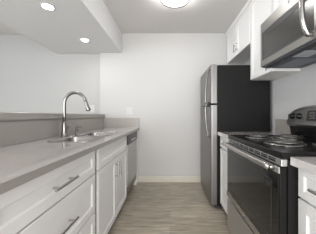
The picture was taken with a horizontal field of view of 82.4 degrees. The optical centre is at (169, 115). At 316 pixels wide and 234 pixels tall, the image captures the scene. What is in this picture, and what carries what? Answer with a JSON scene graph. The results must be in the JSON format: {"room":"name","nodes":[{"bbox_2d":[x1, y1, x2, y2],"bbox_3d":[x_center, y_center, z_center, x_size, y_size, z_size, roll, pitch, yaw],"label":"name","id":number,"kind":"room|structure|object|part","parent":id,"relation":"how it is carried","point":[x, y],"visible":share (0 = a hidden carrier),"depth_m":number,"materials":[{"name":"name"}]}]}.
{"room":"kitchen","nodes":[
{"label":"kitchen","id":0,"kind":"room"},
{"bbox_2d":[0,35,99,113],"bbox_3d":[-2.683,-0.131,3.110,3.033,2.478,0.100,0,0,0],"label":"wall","id":1,"kind":"structure","parent":0,"point":[34,78],"depth_m":3.06,"materials":[{"name":"paint"}]},
{"bbox_2d":[0,0,121,53],"bbox_3d":[-1.350,-1.206,-0.020,1.100,0.328,6.160,0,0,0],"label":"ceiling","id":2,"kind":"structure","parent":0,"point":[60,30],"depth_m":2.11,"materials":[{"name":"paint"}]},
{"bbox_2d":[40,3,54,10],"bbox_3d":[-1.166,-1.038,1.720,0.122,0.006,0.122,0,0,0],"label":"recessed light","id":3,"kind":"object","parent":2,"relation":"in","point":[47,6],"visible":1,"depth_m":1.71,"materials":[{"name":"white plastic"}]},
{"bbox_2d":[80,38,89,41],"bbox_3d":[-1.172,-1.038,2.480,0.122,0.006,0.122,0,0,0],"label":"recessed light","id":4,"kind":"object","parent":2,"relation":"in","point":[81,39],"visible":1,"depth_m":2.47,"materials":[{"name":"white plastic"}]},
{"bbox_2d":[0,0,247,34],"bbox_3d":[-1.442,-1.420,-0.020,5.515,0.100,6.360,0,0,0],"label":"ceiling","id":5,"kind":"structure","parent":0,"point":[131,16],"depth_m":2.49,"materials":[{"name":"paint"}]},
{"bbox_2d":[160,0,189,8],"bbox_3d":[0.057,-1.328,2.000,0.346,0.082,0.346,0,0,0],"label":"ceiling light","id":6,"kind":"object","parent":5,"relation":"attached to","point":[174,4],"visible":1,"depth_m":2.08,"materials":[{"name":"white glass"}]},
{"bbox_2d":[108,182,229,233],"bbox_3d":[-1.442,1.138,-0.020,5.515,0.060,6.360,0,0,0],"label":"floor","id":7,"kind":"structure","parent":0,"point":[149,207],"depth_m":2.06,"materials":[{"name":"wood"}]},
{"bbox_2d":[0,151,94,233],"bbox_3d":[-0.807,0.676,0.912,0.622,0.864,0.832,0,0,0],"label":"base cabinet","id":8,"kind":"object","parent":7,"relation":"on","point":[61,200],"visible":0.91,"depth_m":0.85,"materials":[{"name":"paint"}]},
{"bbox_3d":[-0.544,0.551,0.901,0.019,0.263,0.782,0,0,0],"label":"drawer","id":9,"kind":"part","parent":8,"relation":"part of","materials":[{"name":"paint"}]},
{"bbox_3d":[-0.516,0.333,0.890,0.039,0.014,0.190,0,0,0],"label":"handle","id":10,"kind":"part","parent":8,"relation":"part of","materials":[{"name":"silver metal"}]},
{"bbox_3d":[-0.516,0.556,0.890,0.039,0.014,0.190,0,0,0],"label":"handle","id":11,"kind":"part","parent":8,"relation":"part of","materials":[{"name":"silver metal"}]},
{"bbox_3d":[-0.544,0.853,0.901,0.019,0.324,0.782,0,0,0],"label":"drawer","id":12,"kind":"part","parent":8,"relation":"part of","materials":[{"name":"paint"}]},
{"bbox_2d":[95,136,126,233],"bbox_3d":[-0.807,0.676,1.785,0.622,0.864,0.907,0,0,0],"label":"base cabinet","id":13,"kind":"object","parent":7,"relation":"on","point":[111,159],"visible":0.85,"depth_m":1.62,"materials":[{"name":"paint"}]},
{"bbox_2d":[0,128,138,194],"bbox_3d":[-0.815,0.222,1.599,0.609,0.034,2.798,0,0,0],"label":"countertop","id":14,"kind":"structure","parent":13,"relation":"on","point":[21,163],"depth_m":0.95,"materials":[{"name":"stone"}]},
{"bbox_2d":[60,91,90,136],"bbox_3d":[-0.924,-0.017,1.765,0.293,0.444,0.072,0,0,0],"label":"faucet","id":15,"kind":"object","parent":14,"relation":"on","point":[64,133],"visible":1,"depth_m":1.75,"materials":[{"name":"silver metal"}]},
{"bbox_3d":[-0.932,-0.089,1.765,0.236,0.300,0.030,0,0,0],"label":"spout","id":16,"kind":"part","parent":15,"relation":"part of","materials":[{"name":"silver metal"}]},
{"bbox_2d":[47,132,117,141],"bbox_3d":[-0.800,0.296,1.811,0.354,0.190,0.846,0,0,0],"label":"sink","id":17,"kind":"object","parent":14,"relation":"in","point":[90,136],"visible":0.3,"depth_m":1.76,"materials":[{"name":"metal"}]},
{"bbox_3d":[-0.800,0.296,1.583,0.354,0.190,0.389,0,0,0],"label":"bowl","id":18,"kind":"part","parent":17,"relation":"part of","materials":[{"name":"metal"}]},
{"bbox_3d":[-0.800,0.296,2.018,0.354,0.190,0.431,0,0,0],"label":"bowl","id":19,"kind":"part","parent":17,"relation":"part of","materials":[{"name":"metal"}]},
{"bbox_3d":[-0.544,0.718,1.565,0.019,0.595,0.440,0,0,0],"label":"door","id":20,"kind":"part","parent":13,"relation":"part of","materials":[{"name":"paint"}]},
{"bbox_3d":[-0.544,0.329,1.786,0.019,0.166,0.883,0,0,0],"label":"false drawer","id":21,"kind":"part","parent":13,"relation":"part of","materials":[{"name":"paint"}]},
{"bbox_3d":[-0.516,0.533,1.846,0.039,0.165,0.014,0,0,0],"label":"handle","id":22,"kind":"part","parent":13,"relation":"part of","materials":[{"name":"silver metal"}]},
{"bbox_3d":[-0.544,0.718,2.009,0.019,0.595,0.438,0,0,0],"label":"door","id":23,"kind":"part","parent":13,"relation":"part of","materials":[{"name":"paint"}]},
{"bbox_2d":[127,131,136,194],"bbox_3d":[-0.811,0.675,2.558,0.598,0.865,0.615,0,0,0],"label":"dishwasher","id":24,"kind":"object","parent":7,"relation":"on","point":[131,138],"visible":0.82,"depth_m":2.47,"materials":[{"name":"metal"}]},
{"bbox_3d":[-0.547,0.959,2.558,0.024,0.098,0.609,0,0,0],"label":"panel","id":25,"kind":"part","parent":24,"relation":"part of","materials":[{"name":"black plastic"}]},
{"bbox_3d":[-0.540,0.309,2.558,0.037,0.123,0.609,0,0,0],"label":"control panel","id":26,"kind":"part","parent":24,"relation":"part of","materials":[{"name":"grey metal"}]},
{"bbox_2d":[133,131,137,184],"bbox_3d":[-0.823,0.674,2.927,0.575,0.868,0.118,0,0,0],"label":"filler panel","id":27,"kind":"object","parent":7,"relation":"on","point":[136,180],"visible":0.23,"depth_m":2.96,"materials":[{"name":"paint"}]},
{"bbox_2d":[220,136,228,212],"bbox_3d":[0.879,0.668,1.864,0.668,0.879,0.479,0,0,0],"label":"base cabinet","id":28,"kind":"object","parent":7,"relation":"on","point":[223,151],"visible":0.19,"depth_m":1.99,"materials":[{"name":"paint"}]},
{"bbox_3d":[0.594,0.297,1.865,0.019,0.132,0.464,0,0,0],"label":"drawer","id":29,"kind":"part","parent":28,"relation":"part of","materials":[{"name":"paint"}]},
{"bbox_2d":[218,132,289,138],"bbox_3d":[0.886,0.209,1.867,0.656,0.038,0.491,0,0,0],"label":"countertop","id":30,"kind":"structure","parent":28,"relation":"on","point":[223,134],"depth_m":1.90,"materials":[{"name":"stone"}]},
{"bbox_2d":[201,64,269,207],"bbox_3d":[0.802,0.244,2.492,0.766,1.728,0.740,0,0,0],"label":"refrigerator","id":31,"kind":"object","parent":7,"relation":"on","point":[232,101],"visible":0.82,"depth_m":2.12,"materials":[{"name":"black metal"}]},
{"bbox_3d":[0.452,-0.353,2.187,0.066,0.424,0.026,0,0,0],"label":"handle","id":32,"kind":"part","parent":31,"relation":"part of","materials":[{"name":"silver metal"}]},
{"bbox_3d":[0.452,0.073,2.187,0.066,0.406,0.026,0,0,0],"label":"handle","id":33,"kind":"part","parent":31,"relation":"part of","materials":[{"name":"silver metal"}]},
{"bbox_3d":[0.519,-0.374,2.492,0.072,0.462,0.736,0,0,0],"label":"freezer door","id":34,"kind":"part","parent":31,"relation":"part of","materials":[{"name":"silver metal"}]},
{"bbox_3d":[0.519,0.466,2.492,0.072,1.180,0.736,0,0,0],"label":"door","id":35,"kind":"part","parent":31,"relation":"part of","materials":[{"name":"silver metal"}]},
{"bbox_2d":[222,105,315,233],"bbox_3d":[0.832,0.514,1.224,0.746,1.187,0.781,0,0,0],"label":"range","id":36,"kind":"object","parent":7,"relation":"on","point":[262,183],"visible":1,"depth_m":1.08,"materials":[{"name":"black metal"}]},
{"bbox_3d":[0.529,0.869,1.226,0.035,0.278,0.771,0,0,0],"label":"storage drawer","id":37,"kind":"part","parent":36,"relation":"part of","materials":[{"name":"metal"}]},
{"bbox_3d":[0.509,0.686,1.226,0.007,0.041,0.771,0,0,0],"label":"trim","id":38,"kind":"part","parent":36,"relation":"part of","materials":[{"name":"silver metal"}]},
{"bbox_3d":[0.485,0.250,1.236,0.053,0.037,0.729,0,0,0],"label":"handle","id":39,"kind":"part","parent":36,"relation":"part of","materials":[{"name":"silver metal"}]},
{"bbox_3d":[0.512,0.466,1.226,0.003,0.399,0.755,0,0,0],"label":"glass","id":40,"kind":"part","parent":36,"relation":"part of","materials":[{"name":"black glass"}]},
{"bbox_3d":[0.510,0.257,1.226,0.005,0.030,0.771,0,0,0],"label":"trim","id":41,"kind":"part","parent":36,"relation":"part of","materials":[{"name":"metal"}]},
{"bbox_3d":[0.534,0.223,1.226,0.029,0.033,0.771,0,0,0],"label":"vent trim","id":42,"kind":"part","parent":36,"relation":"part of","materials":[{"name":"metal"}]},
{"bbox_3d":[0.530,0.475,1.226,0.034,0.467,0.771,0,0,0],"label":"oven door","id":43,"kind":"part","parent":36,"relation":"part of","materials":[{"name":"black glass"}]},
{"bbox_2d":[228,135,315,158],"bbox_3d":[0.802,0.188,1.226,0.561,0.030,0.779,0,0,0],"label":"cooktop","id":44,"kind":"object","parent":36,"relation":"in","point":[271,146],"depth_m":1.10,"materials":[{"name":"black metal"}]},
{"bbox_3d":[0.725,0.176,1.140,0.232,0.007,0.232,0,0,0],"label":"burner","id":45,"kind":"part","parent":36,"relation":"part of","materials":[{"name":"metal"}]},
{"bbox_3d":[0.574,0.634,0.836,0.052,0.847,0.004,0,0,0],"label":"panel","id":46,"kind":"part","parent":36,"relation":"part of","materials":[{"name":"black metal"}]},
{"bbox_3d":[1.043,0.005,1.465,0.037,0.052,0.052,0,0,0],"label":"knob","id":47,"kind":"part","parent":36,"relation":"part of","materials":[{"name":"black plastic"}]},
{"bbox_2d":[298,168,315,233],"bbox_3d":[0.879,0.668,0.578,0.668,0.879,0.493,0,0,0],"label":"base cabinet","id":48,"kind":"object","parent":7,"relation":"on","point":[306,180],"visible":0.8,"depth_m":0.77,"materials":[{"name":"paint"}]},
{"bbox_2d":[290,157,315,174],"bbox_3d":[0.883,0.209,0.575,0.661,0.038,0.509,0,0,0],"label":"countertop","id":49,"kind":"structure","parent":48,"relation":"on","point":[308,164],"depth_m":0.76,"materials":[{"name":"stone"}]},
{"bbox_3d":[0.594,0.299,0.581,0.019,0.137,0.482,0,0,0],"label":"drawer","id":50,"kind":"part","parent":48,"relation":"part of","materials":[{"name":"paint"}]},
{"bbox_3d":[0.594,0.696,0.581,0.019,0.638,0.482,0,0,0],"label":"door","id":51,"kind":"part","parent":48,"relation":"part of","materials":[{"name":"paint"}]},
{"bbox_3d":[0.565,0.296,0.640,0.039,0.014,0.150,0,0,0],"label":"handle","id":52,"kind":"part","parent":48,"relation":"part of","materials":[{"name":"silver metal"}]},
{"bbox_2d":[100,33,242,175],"bbox_3d":[0.074,-0.131,3.060,2.482,2.478,0.120,0,0,0],"label":"wall","id":53,"kind":"structure","parent":0,"point":[158,75],"depth_m":3.00,"materials":[{"name":"paint"}]},
{"bbox_2d":[103,118,138,127],"bbox_3d":[-0.816,0.122,2.989,0.607,0.165,0.021,0,0,0],"label":"backsplash","id":54,"kind":"structure","parent":53,"relation":"attached to","point":[107,122],"depth_m":2.98,"materials":[{"name":"laminate"}]},
{"bbox_2d":[127,107,132,113],"bbox_3d":[-0.665,-0.079,2.995,0.112,0.120,0.009,0,0,0],"label":"wall outlet","id":55,"kind":"object","parent":53,"relation":"attached to","point":[129,109],"visible":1,"depth_m":2.99,"materials":[{"name":"white plastic"}]},
{"bbox_2d":[138,176,200,181],"bbox_3d":[0.338,1.060,2.994,1.755,0.095,0.013,0,0,0],"label":"baseboard","id":56,"kind":"structure","parent":53,"relation":"attached to","point":[140,178],"depth_m":2.99,"materials":[{"name":"paint"}]},
{"bbox_2d":[243,59,315,131],"bbox_3d":[1.265,-0.131,-0.100,0.100,2.478,6.200,0,0,0],"label":"wall","id":57,"kind":"structure","parent":0,"point":[289,93],"depth_m":1.80,"materials":[{"name":"paint"}]},
{"bbox_2d":[227,4,250,63],"bbox_3d":[1.062,-1.089,2.562,0.304,0.465,0.871,0,0,0],"label":"upper cabinet","id":58,"kind":"object","parent":57,"relation":"attached to","point":[239,37],"visible":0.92,"depth_m":2.50,"materials":[{"name":"paint"}]},
{"bbox_3d":[0.955,-1.088,2.776,0.019,0.460,0.425,0,0,0],"label":"door","id":59,"kind":"part","parent":58,"relation":"part of","materials":[{"name":"paint"}]},
{"bbox_3d":[0.955,-1.088,2.346,0.019,0.460,0.423,0,0,0],"label":"door","id":60,"kind":"part","parent":58,"relation":"part of","materials":[{"name":"paint"}]},
{"bbox_2d":[226,0,252,35],"bbox_3d":[1.071,-1.346,1.929,0.287,0.046,2.139,0,0,0],"label":"trim","id":61,"kind":"structure","parent":57,"relation":"attached to","point":[248,3],"depth_m":2.42,"materials":[{"name":"paint"}]},
{"bbox_2d":[251,0,300,79],"bbox_3d":[1.062,-0.868,1.897,0.304,0.908,0.448,0,0,0],"label":"upper cabinet","id":62,"kind":"object","parent":57,"relation":"attached to","point":[261,10],"visible":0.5,"depth_m":1.94,"materials":[{"name":"paint"}]},
{"bbox_3d":[0.955,-0.867,1.897,0.019,0.903,0.435,0,0,0],"label":"door","id":63,"kind":"part","parent":62,"relation":"part of","materials":[{"name":"paint"}]},
{"bbox_2d":[273,0,284,11],"bbox_3d":[1.079,-1.079,1.264,0.269,0.485,0.806,0,0,0],"label":"upper cabinet","id":64,"kind":"object","parent":57,"relation":"attached to","point":[276,3],"visible":0.02,"depth_m":1.61,"materials":[{"name":"paint"}]},
{"bbox_2d":[261,0,315,67],"bbox_3d":[0.988,-0.631,1.264,0.450,0.402,0.783,0,0,0],"label":"microwave","id":65,"kind":"object","parent":64,"relation":"attached to","point":[288,35],"visible":1,"depth_m":1.30,"materials":[{"name":"metal"}]},
{"bbox_3d":[0.799,-0.637,1.062,0.073,0.344,0.029,0,0,0],"label":"handle","id":66,"kind":"part","parent":65,"relation":"part of","materials":[{"name":"silver metal"}]},
{"bbox_2d":[275,119,290,134],"bbox_3d":[1.204,0.115,1.833,0.020,0.150,0.424,0,0,0],"label":"backsplash","id":67,"kind":"structure","parent":57,"relation":"attached to","point":[281,126],"depth_m":1.91,"materials":[{"name":"laminate"}]},
{"bbox_3d":[-1.180,0.558,1.600,0.120,1.100,2.799,0,0,0],"label":"wall","id":68,"kind":"structure","parent":0,"visible":0},
{"bbox_2d":[0,118,102,146],"bbox_3d":[-1.109,0.122,1.589,0.019,0.165,2.777,0,0,0],"label":"backsplash","id":69,"kind":"structure","parent":68,"relation":"attached to","point":[11,132],"depth_m":1.49,"materials":[{"name":"laminate"}]},
{"bbox_2d":[0,112,104,121],"bbox_3d":[-1.191,0.008,1.595,0.218,0.062,2.809,0,0,0],"label":"bar ledge","id":70,"kind":"object","parent":68,"relation":"attached to","point":[4,116],"visible":1,"depth_m":1.50,"materials":[{"name":"stone"}]}
]}

